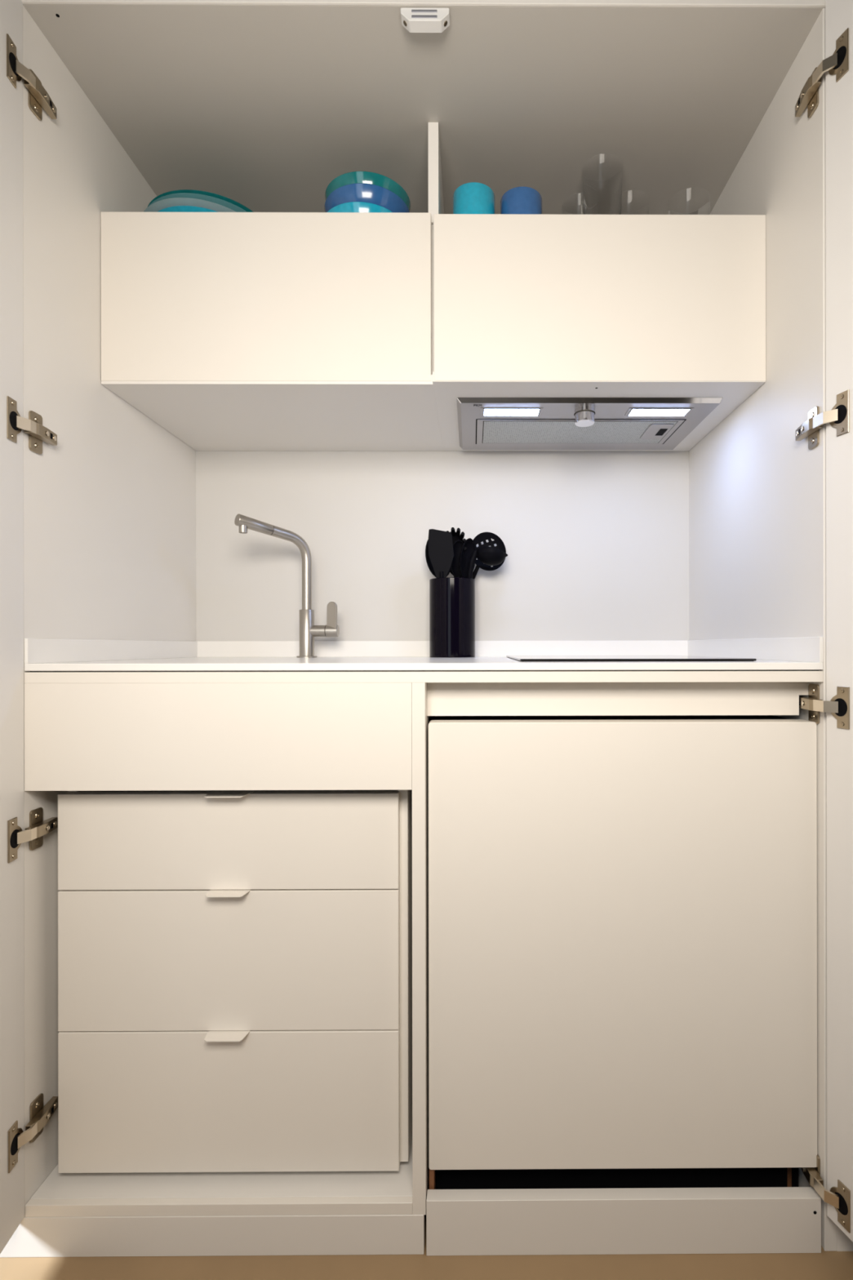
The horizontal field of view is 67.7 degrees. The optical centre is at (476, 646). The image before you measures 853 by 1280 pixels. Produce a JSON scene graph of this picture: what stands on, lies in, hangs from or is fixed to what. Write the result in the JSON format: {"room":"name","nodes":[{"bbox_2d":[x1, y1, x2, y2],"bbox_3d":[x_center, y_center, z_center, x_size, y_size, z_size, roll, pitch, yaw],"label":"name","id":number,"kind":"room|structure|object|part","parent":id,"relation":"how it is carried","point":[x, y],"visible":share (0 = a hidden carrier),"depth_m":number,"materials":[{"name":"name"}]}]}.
{"room":"kitchen","nodes":[
{"label":"kitchen","id":0,"kind":"room"},
{"bbox_2d":[22,5,195,1216],"bbox_3d":[-0.701,-0.054,1.267,0.019,1.850,0.603,0,0,0],"label":"wall","id":1,"kind":"structure","parent":0,"point":[109,508],"depth_m":1.08,"materials":[{"name":"white laminate"}]},
{"bbox_2d":[0,0,24,1253],"bbox_3d":[-0.660,-0.064,0.661,0.020,1.865,0.610,0,0,-7],"label":"door","id":2,"kind":"structure","parent":1,"relation":"in","point":[11,453],"depth_m":0.93,"materials":[{"name":"white laminate"}]},
{"bbox_2d":[6,33,56,120],"bbox_3d":[-0.681,-0.862,0.975,0.019,0.062,0.103,0,0,0],"label":"cabinet hinge","id":3,"kind":"object","parent":2,"relation":"attached to","point":[38,97],"visible":1,"depth_m":0.97,"materials":[{"name":"silver metal"}]},
{"bbox_2d":[6,33,22,88],"bbox_3d":[-0.685,-0.862,0.941,0.002,0.062,0.035,0,0,-7],"label":"cup","id":4,"kind":"object","parent":3,"relation":"on","point":[14,68],"depth_m":0.93,"materials":[{"name":"silver metal"}]},
{"bbox_3d":[-0.689,-0.862,0.991,0.004,0.062,0.028,0,0,0],"label":"mounting plate","id":5,"kind":"part","parent":3,"relation":"part of","materials":[{"name":"silver metal"}]},
{"bbox_3d":[-0.680,-0.862,0.994,0.014,0.018,0.064,0,0,0],"label":"arm","id":6,"kind":"part","parent":3,"relation":"part of","materials":[{"name":"silver metal"}]},
{"bbox_2d":[6,395,57,454],"bbox_3d":[-0.681,-0.334,0.975,0.019,0.062,0.103,0,0,0],"label":"cabinet hinge","id":7,"kind":"object","parent":2,"relation":"attached to","point":[33,426],"visible":1,"depth_m":0.97,"materials":[{"name":"silver metal"}]},
{"bbox_2d":[6,395,22,443],"bbox_3d":[-0.685,-0.334,0.941,0.002,0.062,0.035,0,0,-7],"label":"cup","id":8,"kind":"object","parent":7,"relation":"on","point":[14,419],"depth_m":0.93,"materials":[{"name":"silver metal"}]},
{"bbox_3d":[-0.689,-0.334,0.991,0.004,0.062,0.028,0,0,0],"label":"mounting plate","id":9,"kind":"part","parent":7,"relation":"part of","materials":[{"name":"silver metal"}]},
{"bbox_3d":[-0.679,-0.334,0.994,0.014,0.018,0.064,0,0,0],"label":"arm","id":10,"kind":"part","parent":7,"relation":"part of","materials":[{"name":"silver metal"}]},
{"bbox_2d":[7,807,57,862],"bbox_3d":[-0.680,0.285,0.975,0.019,0.062,0.103,0,0,0],"label":"cabinet hinge","id":11,"kind":"object","parent":2,"relation":"attached to","point":[37,828],"visible":1,"depth_m":0.96,"materials":[{"name":"silver metal"}]},
{"bbox_2d":[7,817,22,862],"bbox_3d":[-0.684,0.285,0.941,0.002,0.062,0.035,0,0,-7],"label":"cup","id":12,"kind":"object","parent":11,"relation":"on","point":[14,831],"depth_m":0.93,"materials":[{"name":"silver metal"}]},
{"bbox_3d":[-0.688,0.285,0.991,0.004,0.062,0.028,0,0,0],"label":"mounting plate","id":13,"kind":"part","parent":11,"relation":"part of","materials":[{"name":"silver metal"}]},
{"bbox_3d":[-0.678,0.285,0.994,0.014,0.018,0.064,0,0,0],"label":"arm","id":14,"kind":"part","parent":11,"relation":"part of","materials":[{"name":"silver metal"}]},
{"bbox_2d":[8,1093,57,1173],"bbox_3d":[-0.679,0.737,0.975,0.019,0.062,0.103,0,0,0],"label":"cabinet hinge","id":15,"kind":"object","parent":2,"relation":"attached to","point":[39,1114],"visible":1,"depth_m":0.97,"materials":[{"name":"silver metal"}]},
{"bbox_2d":[8,1120,22,1173],"bbox_3d":[-0.683,0.737,0.941,0.002,0.062,0.035,0,0,-7],"label":"cup","id":16,"kind":"object","parent":15,"relation":"on","point":[15,1134],"depth_m":0.93,"materials":[{"name":"silver metal"}]},
{"bbox_3d":[-0.687,0.737,0.991,0.004,0.062,0.028,0,0,0],"label":"mounting plate","id":17,"kind":"part","parent":15,"relation":"part of","materials":[{"name":"silver metal"}]},
{"bbox_3d":[-0.678,0.737,0.994,0.014,0.018,0.064,0,0,0],"label":"arm","id":18,"kind":"part","parent":15,"relation":"part of","materials":[{"name":"silver metal"}]},
{"bbox_2d":[22,4,825,214],"bbox_3d":[-0.081,-0.995,1.279,1.262,0.031,0.619,0,0,0],"label":"ceiling","id":19,"kind":"structure","parent":0,"point":[260,108],"depth_m":1.12,"materials":[{"name":"grey paint"}]},
{"bbox_2d":[400,8,449,32],"bbox_3d":[-0.079,-0.970,0.981,0.075,0.020,0.022,0,0,0],"label":"magnetic catch","id":20,"kind":"object","parent":19,"relation":"attached to","point":[414,20],"visible":1,"depth_m":0.97,"materials":[{"name":"white plastic"}]},
{"bbox_3d":[-0.079,-0.965,0.971,0.039,0.004,0.003,0,0,0],"label":"magnet plate","id":21,"kind":"part","parent":20,"relation":"part of","materials":[{"name":"grey metal"}]},
{"bbox_3d":[-0.079,-0.973,0.971,0.039,0.004,0.003,0,0,0],"label":"magnet plate","id":22,"kind":"part","parent":20,"relation":"part of","materials":[{"name":"grey metal"}]},
{"bbox_2d":[0,1176,852,1279],"bbox_3d":[-0.200,0.980,0.270,4.400,0.100,2.803,0,0,0],"label":"floor","id":23,"kind":"structure","parent":0,"point":[826,1264],"depth_m":0.95,"materials":[{"name":"beige wood"}]},
{"bbox_2d":[24,670,823,1217],"bbox_3d":[-0.079,0.454,1.271,1.223,0.833,0.602,0,0,0],"label":"base cabinet","id":24,"kind":"object","parent":23,"relation":"on","point":[317,730],"depth_m":1.01,"materials":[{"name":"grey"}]},
{"bbox_3d":[-0.654,0.534,1.255,0.016,0.606,0.462,0,0,0],"label":"panel","id":25,"kind":"part","parent":24,"relation":"part of","materials":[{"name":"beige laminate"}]},
{"bbox_2d":[24,682,412,791],"bbox_3d":[-0.394,0.138,0.977,0.590,0.164,0.018,0,0,0],"label":"drawer front","id":26,"kind":"object","parent":24,"relation":"attached to","point":[79,736],"depth_m":0.97,"materials":[{"name":"beige laminate"}]},
{"bbox_3d":[-0.394,0.861,1.275,0.591,0.018,0.590,0,0,0],"label":"panel","id":27,"kind":"part","parent":24,"relation":"part of","materials":[{"name":"white laminate"}]},
{"bbox_3d":[-0.394,0.725,1.017,0.541,0.223,0.018,0,0,0],"label":"drawer","id":28,"kind":"part","parent":24,"relation":"part of","materials":[{"name":"beige laminate"}]},
{"bbox_3d":[-0.394,0.500,1.017,0.541,0.222,0.018,0,0,0],"label":"drawer","id":29,"kind":"part","parent":24,"relation":"part of","materials":[{"name":"beige laminate"}]},
{"bbox_3d":[-0.394,0.311,1.017,0.541,0.152,0.018,0,0,0],"label":"drawer","id":30,"kind":"part","parent":24,"relation":"part of","materials":[{"name":"beige laminate"}]},
{"bbox_3d":[-0.389,0.541,1.236,0.554,0.621,0.504,0,0,0],"label":"drawer unit","id":31,"kind":"part","parent":24,"relation":"part of","materials":[{"name":"white wood"}]},
{"bbox_3d":[-0.120,0.533,1.259,0.016,0.606,0.462,0,0,0],"label":"panel","id":32,"kind":"part","parent":24,"relation":"part of","materials":[{"name":"beige laminate"}]},
{"bbox_2d":[24,636,823,671],"bbox_3d":[-0.080,0.011,1.271,1.223,0.051,0.602,0,0,0],"label":"countertop","id":33,"kind":"structure","parent":24,"relation":"on","point":[780,653],"depth_m":1.16,"materials":[{"name":"white stone"}]},
{"bbox_2d":[234,513,339,657],"bbox_3d":[-0.430,-0.130,1.445,0.236,0.312,0.074,0,0,-33],"label":"tap","id":34,"kind":"object","parent":33,"relation":"on","point":[308,630],"visible":1,"depth_m":1.47,"materials":[{"name":"silver metal"}]},
{"bbox_3d":[-0.424,-0.177,1.454,0.024,0.190,0.102,0,0,44],"label":"spout","id":35,"kind":"part","parent":34,"relation":"part of","materials":[{"name":"silver metal"}]},
{"bbox_3d":[-0.336,-0.070,1.477,0.025,0.068,0.011,0,0,14],"label":"lever blade","id":36,"kind":"part","parent":34,"relation":"part of","materials":[{"name":"silver metal"}]},
{"bbox_2d":[429,577,475,657],"bbox_3d":[-0.056,-0.066,1.500,0.108,0.183,0.108,0,0,0],"label":"utensil holder","id":37,"kind":"object","parent":33,"relation":"on","point":[451,599],"visible":0.99,"depth_m":1.45,"materials":[{"name":"black"}]},
{"bbox_2d":[425,541,452,577],"bbox_3d":[-0.078,-0.122,1.492,0.082,0.286,0.027,0,0,-17],"label":"spoon","id":38,"kind":"object","parent":37,"relation":"in","point":[428,560],"visible":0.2,"depth_m":1.49,"materials":[{"name":"black plastic"}]},
{"bbox_2d":[427,528,453,577],"bbox_3d":[-0.077,-0.125,1.466,0.066,0.292,0.021,0,0,-18],"label":"spatula","id":39,"kind":"object","parent":37,"relation":"in","point":[440,543],"visible":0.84,"depth_m":1.46,"materials":[{"name":"black plastic"}]},
{"bbox_3d":[-0.066,-0.076,1.472,0.043,0.194,0.012,0,0,-31],"label":"handle","id":40,"kind":"part","parent":39,"relation":"part of","materials":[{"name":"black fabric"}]},
{"bbox_2d":[446,527,466,577],"bbox_3d":[-0.049,-0.130,1.504,0.059,0.300,0.042,0,0,0],"label":"server","id":41,"kind":"object","parent":37,"relation":"in","point":[456,535],"visible":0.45,"depth_m":1.50,"materials":[{"name":"black plastic"}]},
{"bbox_2d":[449,531,462,575],"bbox_3d":[-0.049,-0.220,1.517,0.059,0.110,0.014,0,0,0],"label":"bowl","id":42,"kind":"object","parent":41,"relation":"on","point":[456,535],"depth_m":1.51,"materials":[{"name":"black plastic"}]},
{"bbox_2d":[451,539,466,577],"bbox_3d":[-0.048,-0.115,1.489,0.054,0.271,0.024,0,0,-42],"label":"spoon","id":43,"kind":"object","parent":37,"relation":"in","point":[457,545],"visible":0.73,"depth_m":1.50,"materials":[{"name":"black plastic"}]},
{"bbox_2d":[458,537,475,577],"bbox_3d":[-0.034,-0.116,1.481,0.074,0.274,0.040,0,0,-10],"label":"spoon","id":44,"kind":"object","parent":37,"relation":"in","point":[468,543],"visible":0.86,"depth_m":1.49,"materials":[{"name":"black plastic"}]},
{"bbox_2d":[466,546,507,578],"bbox_3d":[-0.008,-0.104,1.474,0.165,0.251,0.058,0,0,0],"label":"ladle","id":45,"kind":"object","parent":37,"relation":"in","point":[487,555],"visible":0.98,"depth_m":1.46,"materials":[{"name":"black plastic"}]},
{"bbox_3d":[-0.043,-0.101,1.484,0.100,0.245,0.017,0,0,10],"label":"handle","id":46,"kind":"part","parent":45,"relation":"part of","materials":[{"name":"black plastic"}]},
{"bbox_2d":[476,546,505,565],"bbox_3d":[0.034,-0.209,1.474,0.068,0.041,0.058,0,0,0],"label":"bowl","id":47,"kind":"object","parent":45,"relation":"on","point":[490,556],"depth_m":1.45,"materials":[{"name":"black plastic"}]},
{"bbox_2d":[472,532,506,579],"bbox_3d":[-0.007,-0.126,1.514,0.158,0.294,0.017,0,0,-3],"label":"skimmer","id":48,"kind":"object","parent":37,"relation":"in","point":[483,536],"visible":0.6,"depth_m":1.51,"materials":[{"name":"black plastic"}]},
{"bbox_3d":[-0.038,-0.088,1.512,0.097,0.218,0.016,0,0,-4],"label":"handle","id":49,"kind":"part","parent":48,"relation":"part of","materials":[{"name":"black plastic"}]},
{"bbox_2d":[506,654,756,661],"bbox_3d":[0.270,0.023,1.276,0.396,0.004,0.441,0,0,0],"label":"induction hob","id":50,"kind":"object","parent":33,"relation":"in","point":[644,657],"visible":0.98,"depth_m":1.09,"materials":[{"name":"black glass"}]},
{"bbox_3d":[-0.078,0.047,0.992,1.223,0.017,0.045,0,0,0],"label":"rail","id":51,"kind":"part","parent":24,"relation":"part of","materials":[{"name":"beige laminate"}]},
{"bbox_3d":[0.228,0.083,1.019,0.612,0.055,0.016,0,0,0],"label":"filler panel","id":52,"kind":"part","parent":24,"relation":"part of","materials":[{"name":"beige laminate"}]},
{"bbox_2d":[429,1168,435,1189],"bbox_3d":[-0.069,0.871,1.008,0.008,0.118,0.033,0,0,0],"label":"wood block","id":53,"kind":"object","parent":23,"relation":"on","point":[432,1172],"visible":0.24,"depth_m":0.99,"materials":[{"name":"brown wood"}]},
{"bbox_2d":[428,715,817,1189],"bbox_3d":[0.228,0.518,1.259,0.607,0.799,0.544,0,0,0],"label":"refrigerator","id":54,"kind":"object","parent":23,"relation":"on","point":[623,909],"visible":0.93,"depth_m":0.99,"materials":[{"name":"beige laminate"}]},
{"bbox_2d":[786,1167,791,1186],"bbox_3d":[0.511,0.878,1.052,0.009,0.103,0.033,0,0,0],"label":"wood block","id":55,"kind":"object","parent":23,"relation":"on","point":[789,1168],"visible":0.08,"depth_m":1.03,"materials":[{"name":"brown wood"}]},
{"bbox_2d":[195,450,689,640],"bbox_3d":[-0.081,-0.025,1.581,1.262,1.910,0.016,0,0,0],"label":"wall","id":56,"kind":"structure","parent":0,"point":[596,543],"depth_m":1.57,"materials":[{"name":"paint"}]},
{"bbox_2d":[100,211,443,451],"bbox_3d":[-0.386,-0.642,1.369,0.611,0.317,0.402,0,0,0],"label":"upper cabinet","id":57,"kind":"object","parent":56,"relation":"attached to","point":[234,331],"visible":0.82,"depth_m":1.17,"materials":[{"name":"white laminate"}]},
{"bbox_2d":[156,205,218,212],"bbox_3d":[-0.557,-0.815,1.317,0.224,0.048,0.224,0,0,0],"label":"plate","id":58,"kind":"object","parent":57,"relation":"on","point":[176,208],"visible":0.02,"depth_m":1.21,"materials":[{"name":"teal ceramic"}]},
{"bbox_2d":[143,197,236,212],"bbox_3d":[-0.559,-0.836,1.323,0.250,0.028,0.250,0,0,0],"label":"plate","id":59,"kind":"object","parent":58,"relation":"on","point":[157,206],"visible":0.04,"depth_m":1.21,"materials":[{"name":"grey ceramic"}]},
{"bbox_2d":[149,192,247,212],"bbox_3d":[-0.553,-0.847,1.324,0.246,0.028,0.246,0,0,0],"label":"plate","id":60,"kind":"object","parent":59,"relation":"on","point":[197,196],"visible":0.11,"depth_m":1.21,"materials":[{"name":"blue ceramic"}]},
{"bbox_2d":[147,189,253,212],"bbox_3d":[-0.551,-0.855,1.327,0.248,0.028,0.248,0,0,0],"label":"plate","id":61,"kind":"object","parent":60,"relation":"on","point":[190,191],"visible":0.09,"depth_m":1.22,"materials":[{"name":"teal ceramic"}]},
{"bbox_3d":[-0.387,-0.645,1.177,0.608,0.311,0.020,0,0,0],"label":"cabinet door","id":62,"kind":"part","parent":57,"relation":"part of","materials":[{"name":"beige laminate"}]},
{"bbox_3d":[-0.386,-0.493,1.369,0.611,0.018,0.400,0,0,0],"label":"panel","id":63,"kind":"part","parent":57,"relation":"part of","materials":[{"name":"white laminate"}]},
{"bbox_2d":[327,201,392,212],"bbox_3d":[-0.226,-0.819,1.291,0.172,0.055,0.172,0,0,0],"label":"bowl","id":64,"kind":"object","parent":57,"relation":"on","point":[352,206],"visible":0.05,"depth_m":1.21,"materials":[{"name":"teal ceramic"}]},
{"bbox_2d":[324,182,409,212],"bbox_3d":[-0.220,-0.854,1.291,0.172,0.057,0.172,0,0,0],"label":"bowl","id":65,"kind":"object","parent":64,"relation":"on","point":[357,192],"visible":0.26,"depth_m":1.22,"materials":[{"name":"blue ceramic"}]},
{"bbox_2d":[324,171,410,211],"bbox_3d":[-0.220,-0.876,1.291,0.172,0.057,0.172,0,0,0],"label":"bowl","id":66,"kind":"object","parent":65,"relation":"on","point":[353,177],"visible":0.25,"depth_m":1.22,"materials":[{"name":"teal ceramic"}]},
{"bbox_3d":[-0.089,-0.638,1.381,0.016,0.272,0.381,0,0,0],"label":"panel","id":67,"kind":"part","parent":57,"relation":"part of","materials":[{"name":"white laminate"}]},
{"bbox_2d":[432,213,765,451],"bbox_3d":[0.225,-0.638,1.366,0.611,0.308,0.414,0,0,0],"label":"upper cabinet","id":68,"kind":"object","parent":56,"relation":"attached to","point":[526,305],"visible":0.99,"depth_m":1.16,"materials":[{"name":"white laminate"}]},
{"bbox_3d":[-0.073,-0.638,1.375,0.016,0.272,0.393,0,0,0],"label":"panel","id":69,"kind":"part","parent":68,"relation":"part of","materials":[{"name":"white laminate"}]},
{"bbox_2d":[427,122,444,225],"bbox_3d":[-0.081,-0.886,1.377,0.019,0.188,0.387,0,0,0],"label":"divider panel","id":70,"kind":"object","parent":68,"relation":"on","point":[436,205],"visible":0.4,"depth_m":1.18,"materials":[{"name":"white laminate"}]},
{"bbox_2d":[452,182,495,213],"bbox_3d":[-0.004,-0.839,1.250,0.084,0.093,0.084,0,0,0],"label":"cup","id":71,"kind":"object","parent":68,"relation":"on","point":[473,197],"visible":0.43,"depth_m":1.21,"materials":[{"name":"teal ceramic"}]},
{"bbox_2d":[500,186,542,213],"bbox_3d":[0.089,-0.835,1.251,0.083,0.086,0.083,0,0,0],"label":"cup","id":72,"kind":"object","parent":68,"relation":"on","point":[517,200],"visible":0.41,"depth_m":1.21,"materials":[{"name":"blue ceramic"}]},
{"bbox_2d":[561,191,583,214],"bbox_3d":[0.227,-0.875,1.376,0.080,0.166,0.080,0,0,0],"label":"drinking glass","id":73,"kind":"object","parent":68,"relation":"on","point":[573,204],"visible":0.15,"depth_m":1.34,"materials":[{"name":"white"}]},
{"bbox_2d":[456,397,722,449],"bbox_3d":[0.221,-0.466,1.383,0.520,0.037,0.300,0,0,0],"label":"hood","id":74,"kind":"object","parent":68,"relation":"in","point":[483,423],"visible":1,"depth_m":1.33,"materials":[{"name":"silver metal"}]},
{"bbox_3d":[0.071,-0.474,1.280,0.125,0.001,0.041,0,0,0],"label":"lamp frame","id":75,"kind":"part","parent":74,"relation":"part of","materials":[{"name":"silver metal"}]},
{"bbox_3d":[0.219,-0.473,1.404,0.434,0.002,0.158,0,0,0],"label":"filter frame","id":76,"kind":"part","parent":74,"relation":"part of","materials":[{"name":"silver metal"}]},
{"bbox_3d":[0.218,-0.461,1.273,0.041,0.028,0.041,0,0,0],"label":"knob","id":77,"kind":"part","parent":74,"relation":"part of","materials":[{"name":"silver metal"}]},
{"bbox_3d":[0.370,-0.474,1.282,0.129,0.001,0.041,0,0,0],"label":"lamp frame","id":78,"kind":"part","parent":74,"relation":"part of","materials":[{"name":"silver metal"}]},
{"bbox_3d":[0.225,-0.494,1.367,0.611,0.018,0.412,0,0,0],"label":"panel","id":79,"kind":"part","parent":68,"relation":"part of","materials":[{"name":"white laminate"}]},
{"bbox_2d":[582,153,623,214],"bbox_3d":[0.254,-0.876,1.272,0.082,0.166,0.082,0,0,0],"label":"drinking glass","id":80,"kind":"object","parent":68,"relation":"on","point":[602,173],"visible":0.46,"depth_m":1.24,"materials":[{"name":"clear glass"}]},
{"bbox_2d":[621,189,649,214],"bbox_3d":[0.327,-0.867,1.344,0.080,0.148,0.080,0,0,0],"label":"drinking glass","id":81,"kind":"object","parent":68,"relation":"on","point":[634,202],"visible":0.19,"depth_m":1.31,"materials":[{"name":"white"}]},
{"bbox_2d":[667,186,710,214],"bbox_3d":[0.438,-0.854,1.303,0.084,0.122,0.084,0,0,0],"label":"drinking glass","id":82,"kind":"object","parent":68,"relation":"on","point":[692,200],"visible":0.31,"depth_m":1.27,"materials":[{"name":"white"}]},
{"bbox_2d":[688,8,836,1250],"bbox_3d":[0.542,-0.026,1.275,0.019,1.910,0.603,0,0,0],"label":"wall","id":83,"kind":"structure","parent":0,"point":[757,492],"depth_m":1.10,"materials":[{"name":"white paint"}]},
{"bbox_2d":[825,0,852,1241],"bbox_3d":[0.634,-0.065,0.677,0.020,1.865,0.610,0,0,-17],"label":"door","id":84,"kind":"structure","parent":83,"relation":"in","point":[838,13],"depth_m":0.94,"materials":[{"name":"white laminate"}]},
{"bbox_2d":[795,27,848,118],"bbox_3d":[0.526,-0.872,0.978,0.022,0.062,0.111,0,0,-8],"label":"cabinet hinge","id":85,"kind":"object","parent":84,"relation":"attached to","point":[837,64],"visible":1,"depth_m":0.95,"materials":[{"name":"silver metal"}]},
{"bbox_3d":[0.522,-0.872,1.001,0.014,0.018,0.064,0,0,0],"label":"arm","id":86,"kind":"part","parent":85,"relation":"part of","materials":[{"name":"silver metal"}]},
{"bbox_3d":[0.531,-0.872,0.998,0.004,0.062,0.028,0,0,0],"label":"mounting plate","id":87,"kind":"part","parent":85,"relation":"part of","materials":[{"name":"silver metal"}]},
{"bbox_2d":[828,27,848,82],"bbox_3d":[0.538,-0.872,0.941,0.002,0.062,0.035,0,0,-17],"label":"cup","id":88,"kind":"object","parent":85,"relation":"on","point":[838,63],"depth_m":0.94,"materials":[{"name":"silver metal"}]},
{"bbox_2d":[795,389,849,449],"bbox_3d":[0.527,-0.344,0.978,0.022,0.062,0.111,0,0,-8],"label":"cabinet hinge","id":89,"kind":"object","parent":84,"relation":"attached to","point":[838,417],"visible":1,"depth_m":0.95,"materials":[{"name":"silver metal"}]},
{"bbox_3d":[0.522,-0.344,1.001,0.014,0.018,0.064,0,0,0],"label":"arm","id":90,"kind":"part","parent":89,"relation":"part of","materials":[{"name":"silver metal"}]},
{"bbox_3d":[0.532,-0.344,0.998,0.004,0.062,0.028,0,0,0],"label":"mounting plate","id":91,"kind":"part","parent":89,"relation":"part of","materials":[{"name":"silver metal"}]},
{"bbox_2d":[829,389,849,436],"bbox_3d":[0.539,-0.344,0.941,0.002,0.062,0.035,0,0,-17],"label":"hinge plate","id":92,"kind":"object","parent":89,"relation":"on","point":[839,415],"depth_m":0.93,"materials":[{"name":"silver metal"}]},
{"bbox_2d":[799,684,849,729],"bbox_3d":[0.527,0.090,0.978,0.022,0.062,0.111,0,0,-8],"label":"cabinet hinge","id":93,"kind":"object","parent":84,"relation":"attached to","point":[838,706],"visible":0.99,"depth_m":0.95,"materials":[{"name":"silver metal"}]},
{"bbox_3d":[0.523,0.090,1.001,0.014,0.018,0.064,0,0,0],"label":"arm","id":94,"kind":"part","parent":93,"relation":"part of","materials":[{"name":"silver metal"}]},
{"bbox_3d":[0.532,0.090,0.998,0.004,0.062,0.028,0,0,0],"label":"mounting plate","id":95,"kind":"part","parent":93,"relation":"part of","materials":[{"name":"silver metal"}]},
{"bbox_2d":[830,686,849,729],"bbox_3d":[0.540,0.090,0.941,0.002,0.062,0.035,0,0,-17],"label":"hinge plate","id":96,"kind":"object","parent":93,"relation":"on","point":[840,703],"depth_m":0.94,"materials":[{"name":"silver metal"}]},
{"bbox_2d":[800,1153,850,1232],"bbox_3d":[0.528,0.825,0.978,0.022,0.062,0.111,0,0,-8],"label":"cabinet hinge","id":97,"kind":"object","parent":84,"relation":"attached to","point":[839,1197],"visible":0.87,"depth_m":0.94,"materials":[{"name":"silver metal"}]},
{"bbox_3d":[0.524,0.825,1.001,0.014,0.018,0.064,0,0,0],"label":"arm","id":98,"kind":"part","parent":97,"relation":"part of","materials":[{"name":"silver metal"}]},
{"bbox_3d":[0.533,0.825,0.998,0.004,0.062,0.028,0,0,0],"label":"mounting plate","id":99,"kind":"part","parent":97,"relation":"part of","materials":[{"name":"silver metal"}]},
{"bbox_2d":[830,1179,850,1232],"bbox_3d":[0.541,0.825,0.941,0.002,0.062,0.035,0,0,-17],"label":"hinge plate","id":100,"kind":"object","parent":97,"relation":"on","point":[840,1196],"depth_m":0.94,"materials":[{"name":"silver metal"}]},
{"bbox_2d":[836,1226,852,1251],"bbox_3d":[1.223,-0.322,1.027,1.341,2.500,0.100,0,0,0],"label":"wall","id":101,"kind":"structure","parent":0,"point":[844,1243],"depth_m":0.97,"materials":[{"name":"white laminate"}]},
{"bbox_2d":[0,1186,821,1257],"bbox_3d":[-0.188,0.888,0.976,1.434,0.084,0.022,0,0,0],"label":"baseboard","id":102,"kind":"structure","parent":101,"relation":"attached to","point":[753,1220],"depth_m":0.97,"materials":[{"name":"laminate"}]},
{"bbox_2d":[21,0,825,7],"bbox_3d":[-0.079,-0.995,0.967,1.262,0.030,0.004,0,0,0],"label":"trim","id":103,"kind":"structure","parent":101,"relation":"attached to","point":[705,3],"depth_m":0.97,"materials":[{"name":"white laminate"}]}
]}

